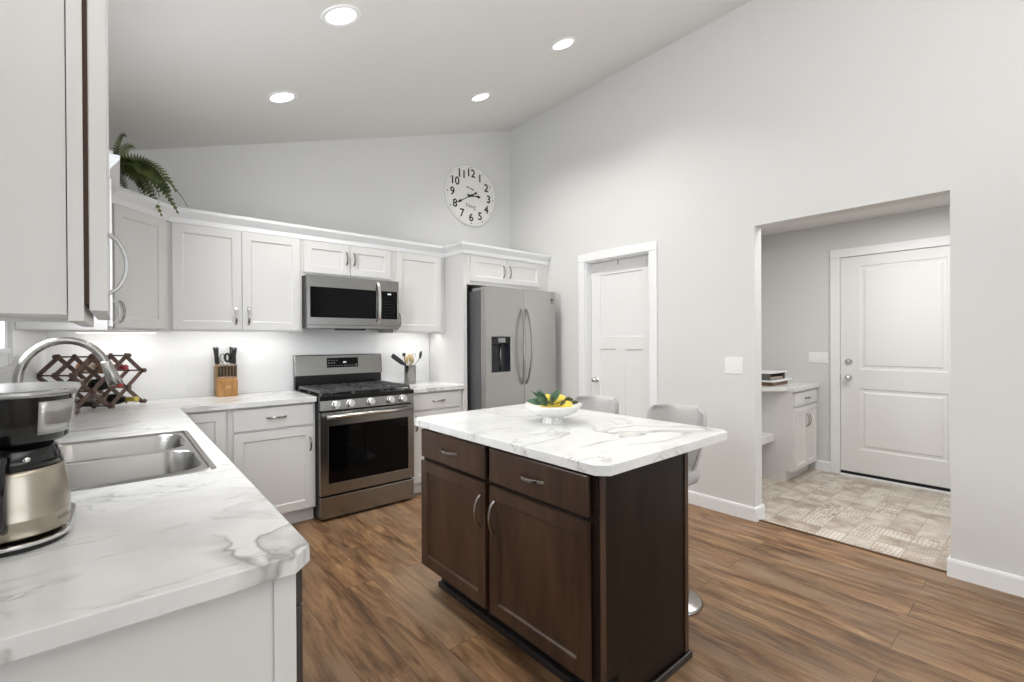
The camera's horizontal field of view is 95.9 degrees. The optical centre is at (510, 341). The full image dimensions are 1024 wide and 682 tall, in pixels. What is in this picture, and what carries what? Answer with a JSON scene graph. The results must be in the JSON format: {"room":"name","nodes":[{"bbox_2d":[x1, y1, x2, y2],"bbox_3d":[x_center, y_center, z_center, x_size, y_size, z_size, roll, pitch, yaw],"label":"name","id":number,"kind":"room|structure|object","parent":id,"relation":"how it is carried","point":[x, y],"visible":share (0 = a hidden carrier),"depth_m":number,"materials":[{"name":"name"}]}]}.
{"room":"kitchen","nodes":[
{"label":"kitchen","id":0,"kind":"room"},
{"bbox_2d":[8,322,10,364],"bbox_3d":[-0.521,0.066,-0.035,0.140,2.510,7.822,0,0,-40],"label":"wall","id":1,"kind":"structure","parent":0,"point":[9,342],"depth_m":1.96,"materials":[{"name":"white paint"}]},
{"bbox_2d":[0,321,9,367],"bbox_3d":[-1.739,-0.365,1.422,0.158,0.925,1.000,0,0,-40],"label":"window","id":2,"kind":"structure","parent":1,"relation":"in","point":[4,350],"depth_m":1.79,"materials":[{"name":"white paint"}]},
{"bbox_2d":[0,0,128,326],"bbox_3d":[-1.064,-0.510,0.999,0.361,0.940,0.480,0,0,-40],"label":"upper cabinet","id":3,"kind":"object","parent":1,"relation":"attached to","point":[55,236],"visible":1,"depth_m":0.87,"materials":[{"name":"white paint"}]},
{"bbox_2d":[15,178,120,331],"bbox_3d":[-2.212,-0.428,2.345,0.356,0.741,0.540,0,0,-40],"label":"upper cabinet","id":4,"kind":"object","parent":1,"relation":"attached to","point":[99,325],"visible":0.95,"depth_m":2.21,"materials":[{"name":"white paint"}]},
{"bbox_2d":[109,153,550,264],"bbox_3d":[-0.976,-0.856,3.571,3.851,0.096,0.908,0,0,-40],"label":"trim","id":5,"kind":"structure","parent":4,"relation":"on","point":[121,196],"depth_m":3.52,"materials":[{"name":"white paint"}]},
{"bbox_2d":[109,133,187,216],"bbox_3d":[-2.215,-0.990,2.676,0.565,0.383,0.482,0,0,-40],"label":"potted fern","id":6,"kind":"object","parent":5,"relation":"on","point":[136,168],"visible":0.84,"depth_m":2.67,"materials":[{"name":"green plant"}]},
{"bbox_2d":[76,204,168,332],"bbox_3d":[-2.494,-0.429,2.867,0.602,0.740,0.626,0,0,-40],"label":"upper cabinet","id":7,"kind":"object","parent":1,"relation":"attached to","point":[143,299],"depth_m":2.84,"materials":[{"name":"white paint"}]},
{"bbox_2d":[116,131,509,399],"bbox_3d":[-1.523,-0.581,4.182,4.006,3.783,0.100,0,0,-40],"label":"wall","id":8,"kind":"structure","parent":0,"point":[386,187],"depth_m":4.18,"materials":[{"name":"white paint"}]},
{"bbox_2d":[0,322,428,399],"bbox_3d":[-0.858,0.056,2.599,2.760,0.686,3.172,0,0,-40],"label":"backsplash","id":9,"kind":"structure","parent":8,"relation":"attached to","point":[178,364],"depth_m":3.46,"materials":[{"name":"white tile"}]},
{"bbox_2d":[168,222,301,332],"bbox_3d":[-2.032,-0.439,3.436,0.838,0.729,0.358,0,0,-40],"label":"upper cabinet","id":10,"kind":"object","parent":8,"relation":"attached to","point":[221,280],"visible":0.98,"depth_m":3.29,"materials":[{"name":"white paint"}]},
{"bbox_2d":[302,239,392,280],"bbox_3d":[-1.422,-0.666,3.956,0.768,0.285,0.358,0,0,-40],"label":"upper cabinet","id":11,"kind":"object","parent":8,"relation":"attached to","point":[318,258],"visible":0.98,"depth_m":3.81,"materials":[{"name":"white paint"}]},
{"bbox_2d":[302,274,398,330],"bbox_3d":[-1.385,-0.309,3.916,0.760,0.424,0.466,0,0,-40],"label":"microwave","id":12,"kind":"object","parent":11,"relation":"attached to","point":[328,302],"visible":1,"depth_m":3.74,"materials":[{"name":"grey metal"}]},
{"bbox_2d":[378,251,444,333],"bbox_3d":[-0.923,-0.448,4.379,0.536,0.729,0.358,0,0,-40],"label":"upper cabinet","id":13,"kind":"object","parent":8,"relation":"attached to","point":[421,279],"visible":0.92,"depth_m":4.27,"materials":[{"name":"white paint"}]},
{"bbox_2d":[444,164,494,226],"bbox_3d":[-0.434,-1.590,5.022,0.660,0.660,0.033,0,0,-40],"label":"wall clock","id":14,"kind":"object","parent":8,"relation":"attached to","point":[469,195],"visible":1,"depth_m":5.00,"materials":[{"name":"white"}]},
{"bbox_2d":[108,0,949,235],"bbox_3d":[1.724,-1.860,1.810,5.935,1.446,7.922,0,0,-40],"label":"ceiling","id":15,"kind":"structure","parent":0,"point":[182,73],"depth_m":2.90,"materials":[{"name":"white paint"}]},
{"bbox_2d":[266,91,297,103],"bbox_3d":[-1.461,-1.564,2.954,0.184,0.066,0.192,0,0,-40],"label":"ceiling light","id":16,"kind":"object","parent":15,"relation":"attached to","point":[280,97],"visible":1,"depth_m":2.95,"materials":[{"name":"white paint"}]},
{"bbox_2d":[320,4,360,26],"bbox_3d":[-0.817,-1.571,2.227,0.184,0.066,0.192,0,0,-40],"label":"ceiling light","id":17,"kind":"object","parent":15,"relation":"attached to","point":[341,15],"visible":1,"depth_m":2.22,"materials":[{"name":"white paint"}]},
{"bbox_2d":[470,92,491,101],"bbox_3d":[-0.256,-2.086,3.938,0.184,0.066,0.192,0,0,-40],"label":"ceiling light","id":18,"kind":"object","parent":15,"relation":"attached to","point":[482,96],"visible":1,"depth_m":3.93,"materials":[{"name":"white paint"}]},
{"bbox_2d":[550,37,576,50],"bbox_3d":[0.369,-2.098,3.256,0.184,0.066,0.192,0,0,-40],"label":"ceiling light","id":19,"kind":"object","parent":15,"relation":"attached to","point":[564,43],"visible":1,"depth_m":3.25,"materials":[{"name":"white paint"}]},
{"bbox_2d":[291,468,1023,681],"bbox_3d":[1.740,1.328,1.822,5.935,0.050,7.922,0,0,-40],"label":"floor","id":20,"kind":"structure","parent":0,"point":[780,604],"depth_m":2.30,"materials":[{"name":"brown wood"}]},
{"bbox_2d":[0,574,296,681],"bbox_3d":[-1.446,0.881,1.683,0.648,0.877,2.525,0,0,-40],"label":"base cabinet","id":21,"kind":"object","parent":20,"relation":"on","point":[247,635],"visible":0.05,"depth_m":0.80,"materials":[{"name":"white paint"}]},
{"bbox_2d":[0,390,316,665],"bbox_3d":[-1.344,0.422,2.167,1.453,0.036,3.183,0,0,-40],"label":"countertop","id":22,"kind":"structure","parent":21,"relation":"on","point":[134,552],"depth_m":0.91,"materials":[{"name":"stone"}]},
{"bbox_2d":[0,381,80,557],"bbox_3d":[-1.051,0.251,0.985,0.196,0.311,0.315,0,0,-40],"label":"coffee maker","id":23,"kind":"object","parent":22,"relation":"on","point":[30,412],"visible":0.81,"depth_m":0.91,"materials":[{"name":"black plastic"}]},
{"bbox_2d":[0,440,70,544],"bbox_3d":[-1.014,0.292,0.933,0.170,0.186,0.189,0,0,2],"label":"coffee carafe","id":24,"kind":"object","parent":23,"relation":"on","point":[35,495],"visible":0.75,"depth_m":0.91,"materials":[{"name":"silver metal"}]},
{"bbox_2d":[12,337,122,386],"bbox_3d":[-1.518,0.193,1.585,0.290,0.422,0.142,0,0,-40],"label":"kitchen faucet","id":25,"kind":"object","parent":22,"relation":"on","point":[112,376],"visible":0.66,"depth_m":1.55,"materials":[{"name":"grey metal"}]},
{"bbox_2d":[37,353,146,413],"bbox_3d":[-2.517,0.235,2.789,0.258,0.332,0.492,0,0,3],"label":"wine rack","id":26,"kind":"object","parent":22,"relation":"on","point":[78,372],"visible":0.66,"depth_m":2.73,"materials":[{"name":"brown wood"}]},
{"bbox_2d":[76,399,97,408],"bbox_3d":[-2.550,0.360,2.675,0.303,0.073,0.073,0,0,3],"label":"wine bottle","id":27,"kind":"object","parent":26,"relation":"in","point":[94,403],"visible":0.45,"depth_m":2.66,"materials":[{"name":"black glass"}]},
{"bbox_2d":[73,379,122,390],"bbox_3d":[-2.495,0.259,2.788,0.303,0.073,0.073,0,0,3],"label":"wine bottle","id":28,"kind":"object","parent":26,"relation":"in","point":[92,382],"visible":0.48,"depth_m":2.77,"materials":[{"name":"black glass"}]},
{"bbox_2d":[75,362,128,371],"bbox_3d":[-2.561,0.159,2.905,0.303,0.069,0.069,0,0,3],"label":"wine bottle","id":29,"kind":"object","parent":26,"relation":"in","point":[92,365],"visible":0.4,"depth_m":2.88,"materials":[{"name":"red glass"}]},
{"bbox_2d":[89,394,139,404],"bbox_3d":[-2.490,0.359,2.903,0.303,0.069,0.069,0,0,3],"label":"wine bottle","id":30,"kind":"object","parent":26,"relation":"in","point":[109,397],"visible":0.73,"depth_m":2.88,"materials":[{"name":"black glass"}]},
{"bbox_2d":[59,430,216,491],"bbox_3d":[-1.413,0.499,1.606,0.559,0.198,0.834,0,0,-40],"label":"sink","id":31,"kind":"object","parent":22,"relation":"in","point":[90,464],"visible":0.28,"depth_m":1.69,"materials":[{"name":"silver metal"}]},
{"bbox_2d":[214,364,237,396],"bbox_3d":[-2.134,0.286,3.465,0.140,0.235,0.136,0,0,-40],"label":"knife block","id":32,"kind":"object","parent":22,"relation":"on","point":[223,387],"visible":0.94,"depth_m":3.42,"materials":[{"name":"brown wood"}]},
{"bbox_2d":[213,346,219,364],"bbox_3d":[-2.181,0.101,3.425,0.044,0.146,0.062,0,0,-41],"label":"carving knife","id":33,"kind":"object","parent":32,"relation":"on","point":[215,348],"visible":1,"depth_m":3.41,"materials":[{"name":"black"}]},
{"bbox_2d":[219,353,230,364],"bbox_3d":[-2.147,0.125,3.477,0.076,0.091,0.016,0,0,-40],"label":"scissors","id":34,"kind":"object","parent":32,"relation":"in","point":[225,361],"visible":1,"depth_m":3.48,"materials":[{"name":"grey metal"}]},
{"bbox_2d":[231,346,236,363],"bbox_3d":[-2.091,0.102,3.494,0.035,0.140,0.062,0,0,-40],"label":"knife","id":35,"kind":"object","parent":32,"relation":"on","point":[234,348],"visible":1,"depth_m":3.48,"materials":[{"name":"black"}]},
{"bbox_2d":[185,410,227,457],"bbox_3d":[-2.156,0.880,3.168,0.286,0.877,0.604,0,0,-40],"label":"base cabinet","id":36,"kind":"object","parent":20,"relation":"on","point":[213,424],"visible":0.16,"depth_m":2.99,"materials":[{"name":"white paint"}]},
{"bbox_2d":[227,402,315,523],"bbox_3d":[-1.824,0.877,3.429,0.557,0.877,0.637,0,0,-40],"label":"base cabinet","id":37,"kind":"object","parent":20,"relation":"on","point":[273,446],"visible":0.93,"depth_m":3.24,"materials":[{"name":"white paint"}]},
{"bbox_2d":[296,568,302,681],"bbox_3d":[-0.829,0.882,0.965,0.576,0.874,0.614,0,0,-40],"label":"dishwasher","id":38,"kind":"object","parent":20,"relation":"on","point":[299,619],"visible":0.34,"depth_m":0.91,"materials":[{"name":"black metal"}]},
{"bbox_2d":[293,353,413,519],"bbox_3d":[-1.286,0.709,3.814,0.757,1.204,0.732,0,0,-40],"label":"gas range","id":39,"kind":"object","parent":20,"relation":"on","point":[364,423],"visible":0.99,"depth_m":3.61,"materials":[{"name":"silver metal"}]},
{"bbox_2d":[296,385,413,400],"bbox_3d":[-1.285,0.410,3.810,0.757,0.033,0.604,0,0,-40],"label":"cooktop","id":40,"kind":"object","parent":39,"relation":"in","point":[397,392],"depth_m":3.60,"materials":[{"name":"black metal"}]},
{"bbox_2d":[411,389,461,493],"bbox_3d":[-0.823,0.869,4.281,0.538,0.877,0.637,0,0,-40],"label":"base cabinet","id":41,"kind":"object","parent":20,"relation":"on","point":[447,401],"visible":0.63,"depth_m":4.00,"materials":[{"name":"white paint"}]},
{"bbox_2d":[402,381,463,392],"bbox_3d":[-0.830,0.411,4.283,0.540,0.036,0.626,0,0,-40],"label":"countertop","id":42,"kind":"structure","parent":41,"relation":"on","point":[420,386],"depth_m":4.14,"materials":[{"name":"stone"}]},
{"bbox_2d":[404,365,415,383],"bbox_3d":[-0.951,0.307,4.370,0.114,0.172,0.114,0,0,-40],"label":"utensil crock","id":43,"kind":"object","parent":42,"relation":"on","point":[409,371],"visible":0.92,"depth_m":4.33,"materials":[{"name":"silver metal"}]},
{"bbox_2d":[391,354,405,365],"bbox_3d":[-1.012,0.245,4.314,0.234,0.279,0.013,0,0,-42],"label":"spatula","id":44,"kind":"object","parent":43,"relation":"in","point":[393,356],"visible":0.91,"depth_m":4.28,"materials":[{"name":"grey plastic"}]},
{"bbox_2d":[408,354,411,365],"bbox_3d":[-0.951,0.246,4.370,0.052,0.271,0.021,0,0,-40],"label":"wooden spoon","id":45,"kind":"object","parent":43,"relation":"in","point":[409,355],"visible":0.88,"depth_m":4.37,"materials":[{"name":"brown wood"}]},
{"bbox_2d":[429,253,547,410],"bbox_3d":[-0.196,0.242,4.797,1.093,2.120,0.664,0,0,-40],"label":"tall cabinet","id":46,"kind":"object","parent":20,"relation":"on","point":[463,272],"visible":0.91,"depth_m":4.41,"materials":[{"name":"white paint"}]},
{"bbox_2d":[467,286,555,410],"bbox_3d":[-0.107,0.400,4.675,0.895,1.803,0.839,0,0,-40],"label":"refrigerator","id":47,"kind":"object","parent":20,"relation":"on","point":[511,333],"visible":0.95,"depth_m":4.32,"materials":[{"name":"grey metal"}]},
{"bbox_2d":[421,428,692,681],"bbox_3d":[0.131,0.872,2.152,0.639,0.877,1.170,0,0,-40],"label":"kitchen island","id":48,"kind":"object","parent":20,"relation":"on","point":[585,574],"visible":0.97,"depth_m":1.78,"materials":[{"name":"brown wood"}]},
{"bbox_2d":[414,404,727,475],"bbox_3d":[0.227,0.413,2.237,0.895,0.036,1.265,0,0,-40],"label":"island countertop","id":49,"kind":"structure","parent":48,"relation":"on","point":[595,443],"depth_m":1.97,"materials":[{"name":"stone"}]},
{"bbox_2d":[524,402,581,423],"bbox_3d":[0.210,0.349,2.279,0.284,0.092,0.284,0,0,-40],"label":"footed bowl","id":50,"kind":"object","parent":49,"relation":"on","point":[550,415],"visible":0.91,"depth_m":2.19,"materials":[{"name":"white ceramic"}]},
{"bbox_2d":[527,389,559,405],"bbox_3d":[0.158,0.268,2.217,0.160,0.086,0.064,0,0,6],"label":"leaf sprig","id":51,"kind":"object","parent":50,"relation":"in","point":[541,399],"visible":0.99,"depth_m":2.22,"materials":[{"name":"green plant"}]},
{"bbox_2d":[546,394,550,407],"bbox_3d":[0.180,0.293,2.268,0.057,0.077,0.055,0,0,-40],"label":"lemon","id":52,"kind":"object","parent":50,"relation":"in","point":[548,396],"visible":0.33,"depth_m":2.25,"materials":[{"name":"yellow food"}]},
{"bbox_2d":[551,394,565,407],"bbox_3d":[0.232,0.290,2.274,0.089,0.066,0.067,0,0,-40],"label":"lemon","id":53,"kind":"object","parent":50,"relation":"in","point":[561,397],"visible":0.52,"depth_m":2.25,"materials":[{"name":"yellow food"}]},
{"bbox_2d":[547,397,578,405],"bbox_3d":[0.250,0.286,2.248,0.166,0.040,0.063,0,0,-13],"label":"leaf sprig","id":54,"kind":"object","parent":50,"relation":"in","point":[562,402],"visible":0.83,"depth_m":2.23,"materials":[{"name":"green plant"}]},
{"bbox_2d":[560,401,572,407],"bbox_3d":[0.272,0.313,2.244,0.080,0.056,0.056,0,0,-40],"label":"lemon","id":55,"kind":"object","parent":50,"relation":"in","point":[567,403],"visible":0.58,"depth_m":2.22,"materials":[{"name":"yellow food"}]},
{"bbox_2d":[574,395,618,413],"bbox_3d":[0.461,0.822,2.761,0.427,0.968,0.331,0,0,-40],"label":"bar stool","id":56,"kind":"object","parent":20,"relation":"on","point":[600,403],"visible":0.17,"depth_m":2.89,"materials":[{"name":"grey fabric"}]},
{"bbox_2d":[647,404,706,615],"bbox_3d":[0.809,0.822,2.352,0.427,0.968,0.331,0,0,-40],"label":"bar stool","id":57,"kind":"object","parent":20,"relation":"on","point":[676,413],"visible":0.37,"depth_m":2.41,"materials":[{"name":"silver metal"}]},
{"bbox_2d":[762,388,816,481],"bbox_3d":[2.643,0.870,4.618,0.619,0.835,0.626,0,0,-40],"label":"base cabinet","id":58,"kind":"object","parent":20,"relation":"on","point":[791,417],"visible":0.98,"depth_m":4.33,"materials":[{"name":"white paint"}]},
{"bbox_2d":[762,432,773,444],"bbox_3d":[1.934,0.897,4.151,1.064,0.068,0.419,0,0,-40],"label":"bench","id":59,"kind":"object","parent":58,"relation":"attached to","point":[766,437],"visible":0.2,"depth_m":4.25,"materials":[{"name":"white paint"}]},
{"bbox_2d":[762,381,818,391],"bbox_3d":[2.520,0.435,4.530,1.023,0.036,0.602,0,0,-40],"label":"countertop","id":60,"kind":"structure","parent":58,"relation":"on","point":[791,386],"depth_m":4.33,"materials":[{"name":"stone"}]},
{"bbox_2d":[762,378,791,385],"bbox_3d":[2.558,0.390,4.591,0.460,0.052,0.280,0,0,-40],"label":"serving tray","id":61,"kind":"object","parent":60,"relation":"on","point":[785,380],"visible":0.52,"depth_m":4.42,"materials":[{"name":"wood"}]},
{"bbox_2d":[762,370,786,380],"bbox_3d":[2.544,0.327,4.576,0.410,0.074,0.215,0,0,-40],"label":"paper tray","id":62,"kind":"object","parent":61,"relation":"on","point":[769,375],"visible":0.66,"depth_m":4.53,"materials":[{"name":"grey"}]},
{"bbox_2d":[762,370,786,373],"bbox_3d":[2.544,0.295,4.575,0.410,0.012,0.215,0,0,-40],"label":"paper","id":63,"kind":"object","parent":62,"relation":"attached to","point":[763,371],"depth_m":4.54,"materials":[{"name":"white paper"}]},
{"bbox_2d":[762,378,791,382],"bbox_3d":[2.558,0.373,4.591,0.460,0.016,0.280,0,0,-40],"label":"book","id":64,"kind":"object","parent":61,"relation":"on","point":[785,380],"depth_m":4.43,"materials":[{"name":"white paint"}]},
{"bbox_2d":[510,0,1023,576],"bbox_3d":[2.511,-0.597,2.545,0.118,3.787,7.822,0,0,-40],"label":"wall","id":65,"kind":"structure","parent":0,"point":[768,113],"depth_m":3.15,"materials":[{"name":"white paint"}]},
{"bbox_2d":[578,241,657,417],"bbox_3d":[1.009,0.218,4.302,0.140,2.158,0.875,0,0,-40],"label":"door","id":66,"kind":"structure","parent":65,"relation":"in","point":[618,297],"depth_m":4.31,"materials":[{"name":"white paint"}]},
{"bbox_2d":[688,490,756,521],"bbox_3d":[1.515,1.247,3.631,0.014,0.100,0.798,0,0,-40],"label":"baseboard","id":67,"kind":"structure","parent":65,"relation":"attached to","point":[739,510],"depth_m":3.50,"materials":[{"name":"white paint"}]},
{"bbox_2d":[725,357,742,373],"bbox_3d":[1.664,0.174,3.449,0.010,0.126,0.132,0,0,-40],"label":"light switch","id":68,"kind":"object","parent":65,"relation":"attached to","point":[733,365],"visible":1,"depth_m":3.44,"materials":[{"name":"white plastic"}]},
{"bbox_2d":[755,503,764,521],"bbox_3d":[1.825,1.247,3.380,0.132,0.100,0.014,0,0,-40],"label":"baseboard","id":69,"kind":"object","parent":65,"relation":"attached to","point":[761,508],"visible":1,"depth_m":3.38,"materials":[{"name":"white paint"}]},
{"bbox_2d":[759,519,946,572],"bbox_3d":[2.134,1.294,2.977,0.020,0.006,1.025,0,0,-40],"label":"trim","id":70,"kind":"structure","parent":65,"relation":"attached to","point":[833,540],"depth_m":2.90,"materials":[{"name":"brown metal"}]},
{"bbox_2d":[947,557,1023,597],"bbox_3d":[3.713,1.245,1.047,0.014,0.100,3.985,0,0,-40],"label":"baseboard","id":71,"kind":"structure","parent":65,"relation":"attached to","point":[1005,582],"depth_m":2.44,"materials":[{"name":"white paint"}]},
{"bbox_2d":[761,205,949,468],"bbox_3d":[3.795,0.035,3.897,0.100,2.500,3.420,0,0,-40],"label":"wall","id":72,"kind":"structure","parent":0,"point":[795,265],"depth_m":4.69,"materials":[{"name":"white paint"}]},
{"bbox_2d":[808,352,827,362],"bbox_3d":[3.089,0.154,4.643,0.010,0.109,0.169,0,0,-40],"label":"light switch","id":73,"kind":"object","parent":72,"relation":"attached to","point":[813,357],"visible":1,"depth_m":4.64,"materials":[{"name":"white plastic"}]},
{"bbox_2d":[815,460,830,471],"bbox_3d":[3.121,1.235,4.613,0.014,0.100,0.135,0,0,-40],"label":"baseboard","id":74,"kind":"structure","parent":72,"relation":"attached to","point":[821,465],"depth_m":4.61,"materials":[{"name":"white paint"}]},
{"bbox_2d":[830,235,950,494],"bbox_3d":[3.482,0.193,4.127,0.080,2.184,1.079,0,0,-40],"label":"door","id":75,"kind":"structure","parent":72,"relation":"in","point":[890,409],"depth_m":4.20,"materials":[{"name":"white paint"}]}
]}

